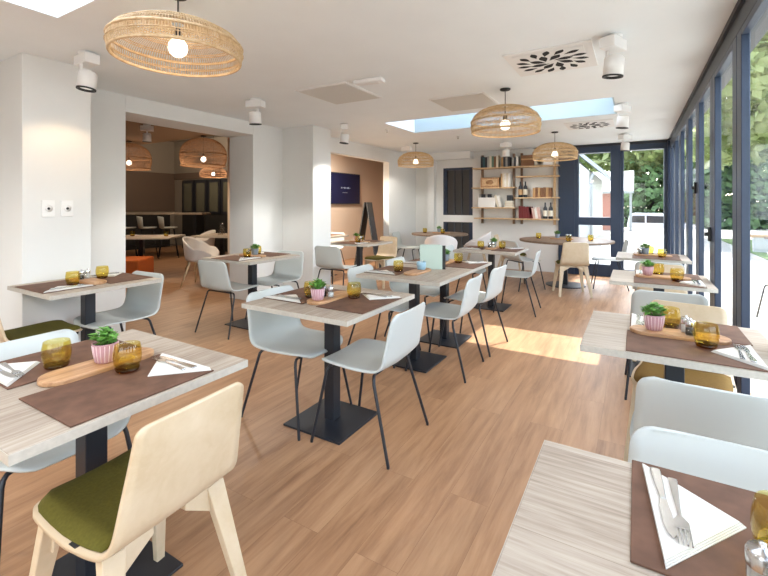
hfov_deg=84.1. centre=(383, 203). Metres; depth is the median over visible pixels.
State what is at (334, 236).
dining table
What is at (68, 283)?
tumbler
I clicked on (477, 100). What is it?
ceiling hatch
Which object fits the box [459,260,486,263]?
napkin
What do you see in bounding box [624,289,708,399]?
dining chair
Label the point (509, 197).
storage box
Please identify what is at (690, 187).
window
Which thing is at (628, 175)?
building
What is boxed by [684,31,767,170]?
tree
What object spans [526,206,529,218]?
book
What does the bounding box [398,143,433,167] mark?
rattan pendant lamp
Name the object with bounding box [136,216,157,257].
bar stool
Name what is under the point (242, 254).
serving board
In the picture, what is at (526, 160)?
case
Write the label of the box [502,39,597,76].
ceiling vent
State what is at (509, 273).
dining chair
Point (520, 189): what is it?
wine bottle
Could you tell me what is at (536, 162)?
open book
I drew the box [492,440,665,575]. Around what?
dining table
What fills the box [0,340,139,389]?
placemat
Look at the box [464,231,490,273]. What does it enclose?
tub chair
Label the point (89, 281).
serving board
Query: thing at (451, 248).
dining chair
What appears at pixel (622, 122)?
ceiling spotlight
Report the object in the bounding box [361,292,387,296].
fork
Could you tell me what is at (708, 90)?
window
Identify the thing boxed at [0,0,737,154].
ceiling
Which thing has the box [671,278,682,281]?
tumbler
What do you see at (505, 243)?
dining chair
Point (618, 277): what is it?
dining table
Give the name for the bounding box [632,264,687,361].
chair
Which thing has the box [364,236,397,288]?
chair
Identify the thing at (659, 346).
placemat
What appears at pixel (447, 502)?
floor
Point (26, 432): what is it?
dining table
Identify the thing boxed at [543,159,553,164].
box
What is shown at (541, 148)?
rattan pendant lamp
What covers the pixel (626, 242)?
dining chair
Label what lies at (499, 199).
book
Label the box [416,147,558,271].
wall
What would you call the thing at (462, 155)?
trim
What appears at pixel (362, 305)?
placemat
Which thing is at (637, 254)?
serving board
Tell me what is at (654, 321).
pot
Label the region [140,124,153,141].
ceiling spotlight
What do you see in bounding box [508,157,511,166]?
book
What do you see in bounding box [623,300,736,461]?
chair
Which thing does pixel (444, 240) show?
tub chair
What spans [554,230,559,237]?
potted herb
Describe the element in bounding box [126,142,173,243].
wall
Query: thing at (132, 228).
bar stool
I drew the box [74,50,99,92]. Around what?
ceiling spotlight
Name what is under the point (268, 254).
placemat
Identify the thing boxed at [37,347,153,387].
serving board
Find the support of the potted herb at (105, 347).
on the serving board at (86, 369)
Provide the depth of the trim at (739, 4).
3.06 m
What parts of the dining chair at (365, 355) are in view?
leg, leg, leg, leg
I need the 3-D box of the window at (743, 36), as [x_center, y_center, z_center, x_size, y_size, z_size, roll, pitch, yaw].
[1.967,0.092,2.206,0.140,2.415,12.200,0,0,31]
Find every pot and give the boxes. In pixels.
[91,339,118,363]
[251,248,258,254]
[311,287,324,300]
[445,254,449,260]
[641,266,653,274]
[642,248,648,253]
[643,312,664,330]
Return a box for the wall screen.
[331,172,359,203]
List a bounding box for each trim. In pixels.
[411,151,473,160]
[559,139,667,148]
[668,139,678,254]
[669,0,744,140]
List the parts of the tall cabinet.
door, door glass, door, door glass, door glass, door, door, door glass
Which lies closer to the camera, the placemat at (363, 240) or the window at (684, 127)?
the window at (684, 127)
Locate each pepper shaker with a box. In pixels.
[78,269,84,278]
[685,318,695,335]
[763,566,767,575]
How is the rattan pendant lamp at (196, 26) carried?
hanging from the ceiling at (423, 50)
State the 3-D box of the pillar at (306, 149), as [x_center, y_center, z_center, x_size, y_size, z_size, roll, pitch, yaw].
[-1.147,0.110,6.331,0.580,2.450,0.410,0,0,31]
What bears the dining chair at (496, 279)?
on the floor
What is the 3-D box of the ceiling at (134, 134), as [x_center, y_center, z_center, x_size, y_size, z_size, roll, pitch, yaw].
[-5.596,-1.680,7.608,8.620,0.870,13.800,0,0,31]
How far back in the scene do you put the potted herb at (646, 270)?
3.38 m
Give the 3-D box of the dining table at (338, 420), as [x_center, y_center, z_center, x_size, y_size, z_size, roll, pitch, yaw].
[-0.320,0.960,2.641,0.762,0.750,0.752,0,0,31]
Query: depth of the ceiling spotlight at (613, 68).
2.79 m
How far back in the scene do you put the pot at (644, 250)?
4.79 m
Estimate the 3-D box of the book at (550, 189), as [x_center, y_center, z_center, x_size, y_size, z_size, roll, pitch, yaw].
[3.215,-0.224,8.222,0.046,0.183,0.163,0,0,31]
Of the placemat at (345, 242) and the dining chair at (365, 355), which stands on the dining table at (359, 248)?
the placemat at (345, 242)
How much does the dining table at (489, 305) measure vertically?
0.750 m
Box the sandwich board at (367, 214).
[354,202,380,267]
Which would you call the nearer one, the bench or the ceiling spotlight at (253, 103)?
the ceiling spotlight at (253, 103)
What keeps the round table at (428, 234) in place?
on the floor
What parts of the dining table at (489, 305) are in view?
plate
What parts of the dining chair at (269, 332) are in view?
leg, leg, leg, leg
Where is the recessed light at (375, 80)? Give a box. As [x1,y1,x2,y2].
[353,77,384,85]
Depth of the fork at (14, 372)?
1.45 m
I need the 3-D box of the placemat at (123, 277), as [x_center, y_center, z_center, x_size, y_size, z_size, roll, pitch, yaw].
[-2.109,0.583,3.368,0.440,0.004,0.320,0,0,31]
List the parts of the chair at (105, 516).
leg, leg, leg, leg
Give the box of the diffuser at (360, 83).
[358,81,380,85]
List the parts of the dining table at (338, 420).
plate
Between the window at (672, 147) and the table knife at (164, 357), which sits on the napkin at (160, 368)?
the table knife at (164, 357)
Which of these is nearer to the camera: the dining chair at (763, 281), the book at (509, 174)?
the dining chair at (763, 281)
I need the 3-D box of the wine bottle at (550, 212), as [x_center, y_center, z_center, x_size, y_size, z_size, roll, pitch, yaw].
[3.212,0.129,8.208,0.082,0.315,0.082,0,0,31]
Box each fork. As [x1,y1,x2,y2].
[0,362,24,376]
[152,356,185,369]
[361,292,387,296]
[668,477,693,547]
[733,344,744,359]
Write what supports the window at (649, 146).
on the floor
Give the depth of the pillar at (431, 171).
9.51 m
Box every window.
[574,145,620,276]
[621,142,667,270]
[670,0,767,394]
[670,140,674,253]
[675,131,679,254]
[680,119,686,273]
[687,103,696,293]
[697,78,711,305]
[712,36,736,388]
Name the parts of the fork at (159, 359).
fork handle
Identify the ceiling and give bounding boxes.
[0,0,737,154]
[126,121,222,144]
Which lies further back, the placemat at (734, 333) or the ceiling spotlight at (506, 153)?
the ceiling spotlight at (506, 153)
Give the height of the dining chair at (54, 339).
0.763 m
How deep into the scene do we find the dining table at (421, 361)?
3.54 m
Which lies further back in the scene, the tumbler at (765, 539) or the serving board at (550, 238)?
the serving board at (550, 238)
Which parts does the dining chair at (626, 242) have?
leg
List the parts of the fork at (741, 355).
fork handle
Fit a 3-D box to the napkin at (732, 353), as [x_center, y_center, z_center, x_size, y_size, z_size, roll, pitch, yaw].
[1.353,0.576,1.646,0.147,0.008,0.300,0,0,31]
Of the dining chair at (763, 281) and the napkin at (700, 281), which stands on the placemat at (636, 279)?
the napkin at (700, 281)
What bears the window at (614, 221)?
on the floor
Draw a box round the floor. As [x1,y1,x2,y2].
[0,245,752,575]
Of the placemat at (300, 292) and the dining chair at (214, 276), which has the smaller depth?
the placemat at (300, 292)
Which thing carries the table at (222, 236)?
on the floor
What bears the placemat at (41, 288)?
on the dining table at (88, 294)
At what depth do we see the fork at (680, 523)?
0.77 m
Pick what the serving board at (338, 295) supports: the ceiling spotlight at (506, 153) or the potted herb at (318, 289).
the potted herb at (318, 289)
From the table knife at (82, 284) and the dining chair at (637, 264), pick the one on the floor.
the dining chair at (637, 264)
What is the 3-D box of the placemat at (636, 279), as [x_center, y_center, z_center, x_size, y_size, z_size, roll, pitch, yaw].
[2.129,0.583,3.197,0.440,0.004,0.320,0,0,31]
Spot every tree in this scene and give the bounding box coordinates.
[579,153,609,171]
[588,126,705,211]
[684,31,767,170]
[685,75,767,176]
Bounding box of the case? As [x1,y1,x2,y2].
[521,155,534,165]
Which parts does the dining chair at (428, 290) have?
leg, leg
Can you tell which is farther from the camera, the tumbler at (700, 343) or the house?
the house
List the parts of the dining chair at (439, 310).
leg, leg, leg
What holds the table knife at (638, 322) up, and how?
on the napkin at (634, 317)
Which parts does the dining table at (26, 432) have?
plate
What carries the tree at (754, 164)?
on the car park
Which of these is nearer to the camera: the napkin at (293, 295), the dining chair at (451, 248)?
the napkin at (293, 295)
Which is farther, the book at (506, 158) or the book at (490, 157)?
the book at (490, 157)
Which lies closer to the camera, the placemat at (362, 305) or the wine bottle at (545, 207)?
the placemat at (362, 305)
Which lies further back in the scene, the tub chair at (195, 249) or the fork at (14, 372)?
the tub chair at (195, 249)
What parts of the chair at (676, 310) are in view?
leg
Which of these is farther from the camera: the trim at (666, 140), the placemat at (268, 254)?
the trim at (666, 140)
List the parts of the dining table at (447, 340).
plate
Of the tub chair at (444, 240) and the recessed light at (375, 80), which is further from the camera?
the tub chair at (444, 240)
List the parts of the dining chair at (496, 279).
leg, leg, leg, leg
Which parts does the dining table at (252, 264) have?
plate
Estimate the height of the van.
1.816 m
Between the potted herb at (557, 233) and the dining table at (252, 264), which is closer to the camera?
the dining table at (252, 264)
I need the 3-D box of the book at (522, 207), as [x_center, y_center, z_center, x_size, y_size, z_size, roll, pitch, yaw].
[2.774,0.166,8.483,0.046,0.241,0.163,0,0,31]
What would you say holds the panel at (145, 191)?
attached to the wall at (178, 169)
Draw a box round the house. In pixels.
[579,154,609,237]
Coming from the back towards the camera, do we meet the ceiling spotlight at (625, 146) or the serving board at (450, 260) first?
the ceiling spotlight at (625, 146)
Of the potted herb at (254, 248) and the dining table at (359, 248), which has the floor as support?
the dining table at (359, 248)
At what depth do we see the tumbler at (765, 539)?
0.72 m
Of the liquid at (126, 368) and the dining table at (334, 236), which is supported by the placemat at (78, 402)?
the liquid at (126, 368)
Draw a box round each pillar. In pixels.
[0,52,90,341]
[283,125,330,289]
[427,161,436,237]
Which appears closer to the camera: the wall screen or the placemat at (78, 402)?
the placemat at (78, 402)
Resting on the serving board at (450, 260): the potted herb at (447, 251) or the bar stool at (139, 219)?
the potted herb at (447, 251)
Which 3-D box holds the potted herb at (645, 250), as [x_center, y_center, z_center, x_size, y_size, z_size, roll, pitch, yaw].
[2.953,0.504,4.812,0.119,0.124,0.099,0,0,26]
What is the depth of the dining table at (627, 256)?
4.59 m
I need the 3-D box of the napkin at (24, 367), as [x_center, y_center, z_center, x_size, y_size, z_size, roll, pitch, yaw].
[-1.285,0.576,1.490,0.300,0.008,0.147,0,0,31]
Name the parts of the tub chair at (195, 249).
leg, leg, backrest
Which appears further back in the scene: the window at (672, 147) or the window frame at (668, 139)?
the window frame at (668, 139)
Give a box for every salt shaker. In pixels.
[84,268,89,277]
[327,285,333,296]
[680,315,690,331]
[745,539,767,575]
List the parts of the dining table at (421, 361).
plate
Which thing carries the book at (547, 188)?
on the bookshelf
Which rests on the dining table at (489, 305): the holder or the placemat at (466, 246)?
the placemat at (466, 246)
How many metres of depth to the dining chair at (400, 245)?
8.78 m
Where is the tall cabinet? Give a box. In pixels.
[182,178,227,251]
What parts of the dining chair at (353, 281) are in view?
leg, leg, leg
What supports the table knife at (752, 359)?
on the napkin at (732, 353)
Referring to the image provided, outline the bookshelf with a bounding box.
[472,153,559,224]
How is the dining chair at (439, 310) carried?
on the floor
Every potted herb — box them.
[87,326,118,363]
[250,244,259,254]
[309,278,325,300]
[353,233,358,240]
[445,249,450,260]
[490,237,496,246]
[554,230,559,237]
[640,243,649,253]
[640,259,654,274]
[640,302,667,330]
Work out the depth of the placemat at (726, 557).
0.77 m
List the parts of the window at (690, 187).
handle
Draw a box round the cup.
[417,260,425,269]
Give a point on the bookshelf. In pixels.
(555, 165)
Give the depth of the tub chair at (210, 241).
8.65 m
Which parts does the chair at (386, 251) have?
leg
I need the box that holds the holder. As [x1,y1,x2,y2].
[478,194,496,206]
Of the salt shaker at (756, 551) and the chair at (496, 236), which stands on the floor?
the chair at (496, 236)
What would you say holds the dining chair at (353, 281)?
on the floor
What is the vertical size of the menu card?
0.215 m
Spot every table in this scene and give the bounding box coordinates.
[0,329,247,575]
[7,272,161,340]
[126,213,210,235]
[126,235,185,255]
[190,233,227,254]
[202,252,299,329]
[242,284,414,444]
[331,235,348,275]
[331,239,392,266]
[356,265,469,372]
[395,259,491,348]
[412,231,467,236]
[453,245,528,311]
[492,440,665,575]
[519,236,614,288]
[580,311,767,382]
[609,270,717,376]
[616,252,691,263]
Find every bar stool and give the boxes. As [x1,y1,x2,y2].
[126,227,136,255]
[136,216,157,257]
[157,216,178,258]
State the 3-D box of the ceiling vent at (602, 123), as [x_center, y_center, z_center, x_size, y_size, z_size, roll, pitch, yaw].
[2.878,-1.106,5.966,0.600,0.018,0.600,0,0,31]
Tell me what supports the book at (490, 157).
on the bookshelf
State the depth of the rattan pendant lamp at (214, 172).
10.75 m
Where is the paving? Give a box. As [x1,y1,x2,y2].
[589,227,767,397]
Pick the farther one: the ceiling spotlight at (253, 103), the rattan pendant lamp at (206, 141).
the rattan pendant lamp at (206, 141)
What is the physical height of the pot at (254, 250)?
0.069 m
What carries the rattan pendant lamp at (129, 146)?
hanging from the ceiling at (134, 134)
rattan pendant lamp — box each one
[103,0,243,77]
[126,141,151,170]
[179,135,226,167]
[199,168,226,177]
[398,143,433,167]
[470,87,541,137]
[532,131,577,161]
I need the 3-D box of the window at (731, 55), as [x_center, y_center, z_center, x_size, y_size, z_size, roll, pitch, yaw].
[2.288,0.163,2.847,0.040,2.275,0.908,0,0,31]
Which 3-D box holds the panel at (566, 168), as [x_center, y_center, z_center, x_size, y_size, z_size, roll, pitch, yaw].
[3.541,0.135,8.246,0.280,2.400,0.200,0,0,31]
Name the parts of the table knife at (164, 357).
blade, knife handle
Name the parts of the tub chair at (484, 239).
backrest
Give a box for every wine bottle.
[518,182,522,196]
[523,181,527,196]
[543,203,546,218]
[548,202,552,218]
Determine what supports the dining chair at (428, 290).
on the floor
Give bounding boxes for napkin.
[0,361,39,386]
[44,285,92,292]
[84,272,122,276]
[148,353,210,376]
[239,257,260,260]
[265,294,300,302]
[361,292,399,299]
[365,270,394,274]
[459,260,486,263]
[631,313,643,325]
[642,463,746,568]
[679,280,705,287]
[711,345,767,370]
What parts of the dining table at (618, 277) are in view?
plate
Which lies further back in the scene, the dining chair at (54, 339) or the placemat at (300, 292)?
the placemat at (300, 292)
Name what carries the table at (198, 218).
on the floor
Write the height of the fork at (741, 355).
0.004 m
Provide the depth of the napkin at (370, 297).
2.62 m
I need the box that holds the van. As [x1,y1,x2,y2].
[627,213,704,228]
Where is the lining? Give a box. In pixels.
[415,97,616,132]
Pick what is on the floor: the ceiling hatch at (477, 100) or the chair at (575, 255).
the chair at (575, 255)
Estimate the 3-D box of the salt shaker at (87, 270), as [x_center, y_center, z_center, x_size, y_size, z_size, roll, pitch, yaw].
[-2.259,0.528,3.243,0.040,0.076,0.040,0,0,31]
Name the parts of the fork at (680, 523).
fork handle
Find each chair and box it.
[0,319,82,342]
[0,329,131,556]
[29,382,246,575]
[73,271,163,334]
[180,236,219,287]
[185,230,215,271]
[195,260,258,339]
[241,285,351,440]
[245,250,303,319]
[310,302,428,469]
[315,246,356,285]
[331,232,346,273]
[347,264,420,367]
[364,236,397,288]
[384,256,439,343]
[392,231,419,259]
[405,273,483,382]
[425,235,456,280]
[438,264,507,356]
[445,245,486,308]
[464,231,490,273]
[493,249,540,316]
[494,234,526,282]
[501,240,545,291]
[552,242,592,297]
[591,240,628,290]
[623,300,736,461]
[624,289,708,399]
[628,426,767,494]
[630,377,767,450]
[632,261,685,290]
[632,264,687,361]
[756,281,767,316]
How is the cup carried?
on the serving board at (414, 272)
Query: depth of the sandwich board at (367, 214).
8.52 m
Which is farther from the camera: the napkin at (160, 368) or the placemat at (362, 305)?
the placemat at (362, 305)
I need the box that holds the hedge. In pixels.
[624,146,767,230]
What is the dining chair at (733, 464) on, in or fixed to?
on the floor
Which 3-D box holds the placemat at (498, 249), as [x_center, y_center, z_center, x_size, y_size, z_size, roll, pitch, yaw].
[1.583,0.583,5.436,0.320,0.004,0.440,0,0,31]
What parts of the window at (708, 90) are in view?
handle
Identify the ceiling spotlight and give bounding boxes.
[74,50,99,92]
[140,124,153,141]
[245,98,264,124]
[339,123,348,143]
[401,146,411,159]
[500,142,511,156]
[599,33,626,78]
[614,103,630,128]
[618,133,631,150]
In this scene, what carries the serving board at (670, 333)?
on the dining table at (605, 333)
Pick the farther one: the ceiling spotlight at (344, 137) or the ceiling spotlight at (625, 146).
the ceiling spotlight at (625, 146)
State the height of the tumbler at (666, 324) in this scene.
0.095 m
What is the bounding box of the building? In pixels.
[593,171,633,230]
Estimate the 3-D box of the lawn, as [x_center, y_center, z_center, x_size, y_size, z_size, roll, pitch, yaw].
[14.684,1.425,10.195,9.100,0.020,11.500,0,0,31]
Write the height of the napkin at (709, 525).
0.008 m
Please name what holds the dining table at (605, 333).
on the floor
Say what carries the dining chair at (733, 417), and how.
on the floor
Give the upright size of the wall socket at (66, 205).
0.128 m
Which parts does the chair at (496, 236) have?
leg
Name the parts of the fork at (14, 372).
fork handle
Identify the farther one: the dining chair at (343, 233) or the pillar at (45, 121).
the dining chair at (343, 233)
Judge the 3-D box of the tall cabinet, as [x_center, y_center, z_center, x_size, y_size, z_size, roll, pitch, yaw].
[-4.975,0.310,12.510,2.400,2.050,0.509,0,0,31]
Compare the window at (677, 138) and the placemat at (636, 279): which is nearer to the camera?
the placemat at (636, 279)
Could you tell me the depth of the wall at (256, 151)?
5.82 m
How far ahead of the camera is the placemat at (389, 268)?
3.78 m
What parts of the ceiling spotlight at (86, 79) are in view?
mount plate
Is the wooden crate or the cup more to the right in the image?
the wooden crate
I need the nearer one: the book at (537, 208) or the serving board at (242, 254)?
the serving board at (242, 254)
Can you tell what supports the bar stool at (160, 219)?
on the floor
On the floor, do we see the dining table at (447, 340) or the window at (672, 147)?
the dining table at (447, 340)
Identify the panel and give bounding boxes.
[126,171,227,211]
[443,167,472,248]
[558,148,573,273]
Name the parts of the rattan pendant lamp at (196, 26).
bulb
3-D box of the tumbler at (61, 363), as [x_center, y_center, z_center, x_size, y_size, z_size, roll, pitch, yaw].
[-1.162,0.533,1.512,0.089,0.095,0.089,0,0,31]
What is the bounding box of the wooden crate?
[481,177,500,186]
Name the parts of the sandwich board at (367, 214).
board panel, board panel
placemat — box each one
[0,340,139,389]
[16,280,95,293]
[19,354,213,427]
[92,273,151,283]
[211,255,257,260]
[261,252,288,256]
[263,286,345,303]
[316,293,401,313]
[337,241,364,244]
[363,240,382,241]
[366,266,415,274]
[445,262,486,268]
[458,246,485,249]
[491,248,522,251]
[626,330,767,371]
[630,314,752,345]
[630,460,767,575]
[632,255,681,260]
[633,252,678,256]
[634,276,706,287]
[635,270,701,280]
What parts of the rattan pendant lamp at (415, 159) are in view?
lamp shade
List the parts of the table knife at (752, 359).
blade, knife handle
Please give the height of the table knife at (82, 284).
0.004 m
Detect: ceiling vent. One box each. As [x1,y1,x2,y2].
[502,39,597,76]
[563,119,614,129]
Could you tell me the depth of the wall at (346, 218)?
10.63 m
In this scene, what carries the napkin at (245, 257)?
on the placemat at (233, 257)
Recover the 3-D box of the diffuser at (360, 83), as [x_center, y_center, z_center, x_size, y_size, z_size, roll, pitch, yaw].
[-0.134,-1.078,3.820,0.200,0.004,0.060,0,0,25]
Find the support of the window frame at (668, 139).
on the floor
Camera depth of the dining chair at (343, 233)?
8.62 m
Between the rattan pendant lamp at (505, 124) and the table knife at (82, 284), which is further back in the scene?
the rattan pendant lamp at (505, 124)
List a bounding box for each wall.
[91,89,415,336]
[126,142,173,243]
[174,137,227,244]
[228,137,382,278]
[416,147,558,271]
[750,234,767,251]
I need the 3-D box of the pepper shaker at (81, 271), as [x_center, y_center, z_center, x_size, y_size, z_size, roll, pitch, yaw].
[-2.272,0.528,3.198,0.040,0.076,0.040,0,0,31]
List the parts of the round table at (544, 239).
plate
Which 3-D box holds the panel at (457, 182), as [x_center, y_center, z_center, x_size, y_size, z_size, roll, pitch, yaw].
[1.638,0.095,9.371,0.680,1.780,0.080,0,0,31]
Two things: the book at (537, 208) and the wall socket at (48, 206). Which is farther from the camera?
the book at (537, 208)
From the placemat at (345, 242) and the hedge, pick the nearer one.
the placemat at (345, 242)
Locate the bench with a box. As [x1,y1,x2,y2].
[126,256,153,273]
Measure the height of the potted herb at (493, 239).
0.124 m
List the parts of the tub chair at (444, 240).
backrest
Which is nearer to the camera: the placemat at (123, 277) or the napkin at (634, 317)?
the napkin at (634, 317)
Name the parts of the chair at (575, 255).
leg, leg, leg, leg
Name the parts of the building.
roof post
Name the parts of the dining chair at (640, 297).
leg, leg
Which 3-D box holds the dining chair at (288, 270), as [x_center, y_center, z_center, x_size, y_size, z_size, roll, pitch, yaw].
[-1.254,0.953,4.994,0.506,0.763,0.526,0,0,28]
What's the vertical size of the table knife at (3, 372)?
0.004 m
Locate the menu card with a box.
[420,244,444,268]
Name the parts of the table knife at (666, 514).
knife handle, blade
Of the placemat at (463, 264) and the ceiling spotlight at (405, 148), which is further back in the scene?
the ceiling spotlight at (405, 148)
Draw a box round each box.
[507,195,512,200]
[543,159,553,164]
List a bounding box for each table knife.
[0,368,14,377]
[49,284,84,289]
[160,356,196,367]
[636,314,640,324]
[650,467,676,538]
[741,345,757,362]
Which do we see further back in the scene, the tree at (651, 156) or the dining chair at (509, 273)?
the tree at (651, 156)
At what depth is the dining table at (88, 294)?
3.15 m
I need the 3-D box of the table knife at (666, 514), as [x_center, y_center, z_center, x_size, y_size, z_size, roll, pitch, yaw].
[0.538,0.569,0.821,0.021,0.004,0.212,0,0,25]
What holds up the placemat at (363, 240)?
on the dining table at (359, 248)
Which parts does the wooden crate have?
panel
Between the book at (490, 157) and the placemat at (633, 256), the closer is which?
the placemat at (633, 256)
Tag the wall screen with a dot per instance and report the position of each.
(345, 187)
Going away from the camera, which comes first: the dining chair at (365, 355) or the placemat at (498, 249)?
the dining chair at (365, 355)
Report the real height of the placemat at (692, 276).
0.004 m
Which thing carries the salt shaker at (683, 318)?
on the serving board at (670, 333)
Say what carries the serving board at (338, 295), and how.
on the dining table at (338, 420)
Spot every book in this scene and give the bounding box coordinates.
[489,156,491,166]
[496,155,499,166]
[496,195,503,206]
[505,157,507,166]
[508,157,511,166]
[508,173,511,186]
[516,156,519,165]
[521,206,524,218]
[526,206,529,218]
[535,159,542,164]
[535,187,538,196]
[536,207,541,218]
[543,187,545,196]
[546,187,548,196]
[549,188,552,196]
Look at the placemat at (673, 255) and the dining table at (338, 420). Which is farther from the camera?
the placemat at (673, 255)
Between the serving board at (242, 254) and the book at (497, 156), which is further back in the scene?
the book at (497, 156)
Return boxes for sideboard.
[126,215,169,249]
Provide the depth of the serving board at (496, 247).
5.50 m
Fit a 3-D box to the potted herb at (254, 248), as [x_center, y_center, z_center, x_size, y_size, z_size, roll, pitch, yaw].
[-1.437,0.504,4.750,0.119,0.124,0.099,0,0,-9]
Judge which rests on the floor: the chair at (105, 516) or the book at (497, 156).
the chair at (105, 516)
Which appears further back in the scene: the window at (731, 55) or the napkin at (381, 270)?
the napkin at (381, 270)
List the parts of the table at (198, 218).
leg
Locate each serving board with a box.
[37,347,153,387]
[70,277,106,284]
[239,253,265,256]
[307,291,351,304]
[404,268,430,275]
[445,259,455,264]
[485,246,499,249]
[550,238,573,239]
[630,325,731,344]
[633,253,671,256]
[635,274,690,280]
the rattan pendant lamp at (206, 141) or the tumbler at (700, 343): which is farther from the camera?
the rattan pendant lamp at (206, 141)
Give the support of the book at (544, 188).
on the bookshelf
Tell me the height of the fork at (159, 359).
0.004 m
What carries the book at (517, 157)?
on the bookshelf
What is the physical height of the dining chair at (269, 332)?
0.763 m
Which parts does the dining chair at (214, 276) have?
leg, leg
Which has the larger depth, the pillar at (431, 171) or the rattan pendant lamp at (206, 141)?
the pillar at (431, 171)
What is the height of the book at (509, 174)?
0.284 m
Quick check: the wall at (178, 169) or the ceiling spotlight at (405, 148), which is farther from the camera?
the wall at (178, 169)
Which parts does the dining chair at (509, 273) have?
leg, leg, leg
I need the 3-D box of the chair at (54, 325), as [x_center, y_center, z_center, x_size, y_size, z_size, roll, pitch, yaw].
[-2.406,0.944,2.907,0.460,0.790,0.524,0,0,33]
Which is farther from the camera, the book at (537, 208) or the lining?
the book at (537, 208)
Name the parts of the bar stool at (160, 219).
backrest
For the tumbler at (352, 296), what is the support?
on the placemat at (362, 305)
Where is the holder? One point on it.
(484, 200)
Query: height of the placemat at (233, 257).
0.004 m
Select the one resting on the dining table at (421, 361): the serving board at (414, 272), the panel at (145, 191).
the serving board at (414, 272)
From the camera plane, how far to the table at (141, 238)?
7.69 m
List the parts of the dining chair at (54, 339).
leg, leg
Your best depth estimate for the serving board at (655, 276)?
3.33 m
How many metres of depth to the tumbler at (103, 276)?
3.32 m
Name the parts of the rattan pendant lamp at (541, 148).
lamp shade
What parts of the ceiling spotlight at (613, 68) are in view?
mount plate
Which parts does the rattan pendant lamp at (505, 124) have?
bulb, lamp shade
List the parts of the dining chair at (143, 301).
leg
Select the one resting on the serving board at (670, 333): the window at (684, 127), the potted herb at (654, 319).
the potted herb at (654, 319)
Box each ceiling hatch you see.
[296,81,382,104]
[428,92,499,111]
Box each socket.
[42,200,54,216]
[61,200,72,216]
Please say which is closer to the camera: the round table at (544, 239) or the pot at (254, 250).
the pot at (254, 250)
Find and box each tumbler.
[43,359,69,369]
[66,282,78,285]
[97,275,107,278]
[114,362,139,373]
[348,294,359,298]
[663,322,678,328]
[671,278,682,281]
[694,340,717,348]
[755,537,767,543]
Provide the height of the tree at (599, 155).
11.871 m
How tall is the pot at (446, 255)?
0.069 m
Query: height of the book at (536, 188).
0.192 m
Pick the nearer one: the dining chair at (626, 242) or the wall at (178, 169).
the dining chair at (626, 242)
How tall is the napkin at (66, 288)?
0.008 m
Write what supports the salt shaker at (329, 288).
on the serving board at (338, 295)
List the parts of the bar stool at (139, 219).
backrest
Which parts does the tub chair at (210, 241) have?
backrest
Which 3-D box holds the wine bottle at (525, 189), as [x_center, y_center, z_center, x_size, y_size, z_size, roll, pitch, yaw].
[2.805,-0.289,8.449,0.082,0.315,0.082,0,0,31]
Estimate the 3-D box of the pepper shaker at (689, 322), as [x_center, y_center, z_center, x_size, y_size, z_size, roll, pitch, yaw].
[1.320,0.528,1.835,0.040,0.076,0.040,0,0,31]
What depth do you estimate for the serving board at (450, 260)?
4.20 m
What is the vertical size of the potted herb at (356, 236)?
0.124 m
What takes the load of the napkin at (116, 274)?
on the placemat at (123, 277)
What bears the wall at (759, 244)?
on the lawn
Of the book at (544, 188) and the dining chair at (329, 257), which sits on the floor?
the dining chair at (329, 257)
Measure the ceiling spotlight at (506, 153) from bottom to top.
0.279 m
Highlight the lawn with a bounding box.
[721,239,767,259]
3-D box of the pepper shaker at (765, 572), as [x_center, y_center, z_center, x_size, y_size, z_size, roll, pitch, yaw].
[0.536,0.528,0.573,0.040,0.076,0.040,0,0,31]
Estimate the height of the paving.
0.100 m
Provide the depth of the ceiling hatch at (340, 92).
4.25 m
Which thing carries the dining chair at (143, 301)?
on the floor
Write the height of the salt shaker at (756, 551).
0.076 m
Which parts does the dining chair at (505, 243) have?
leg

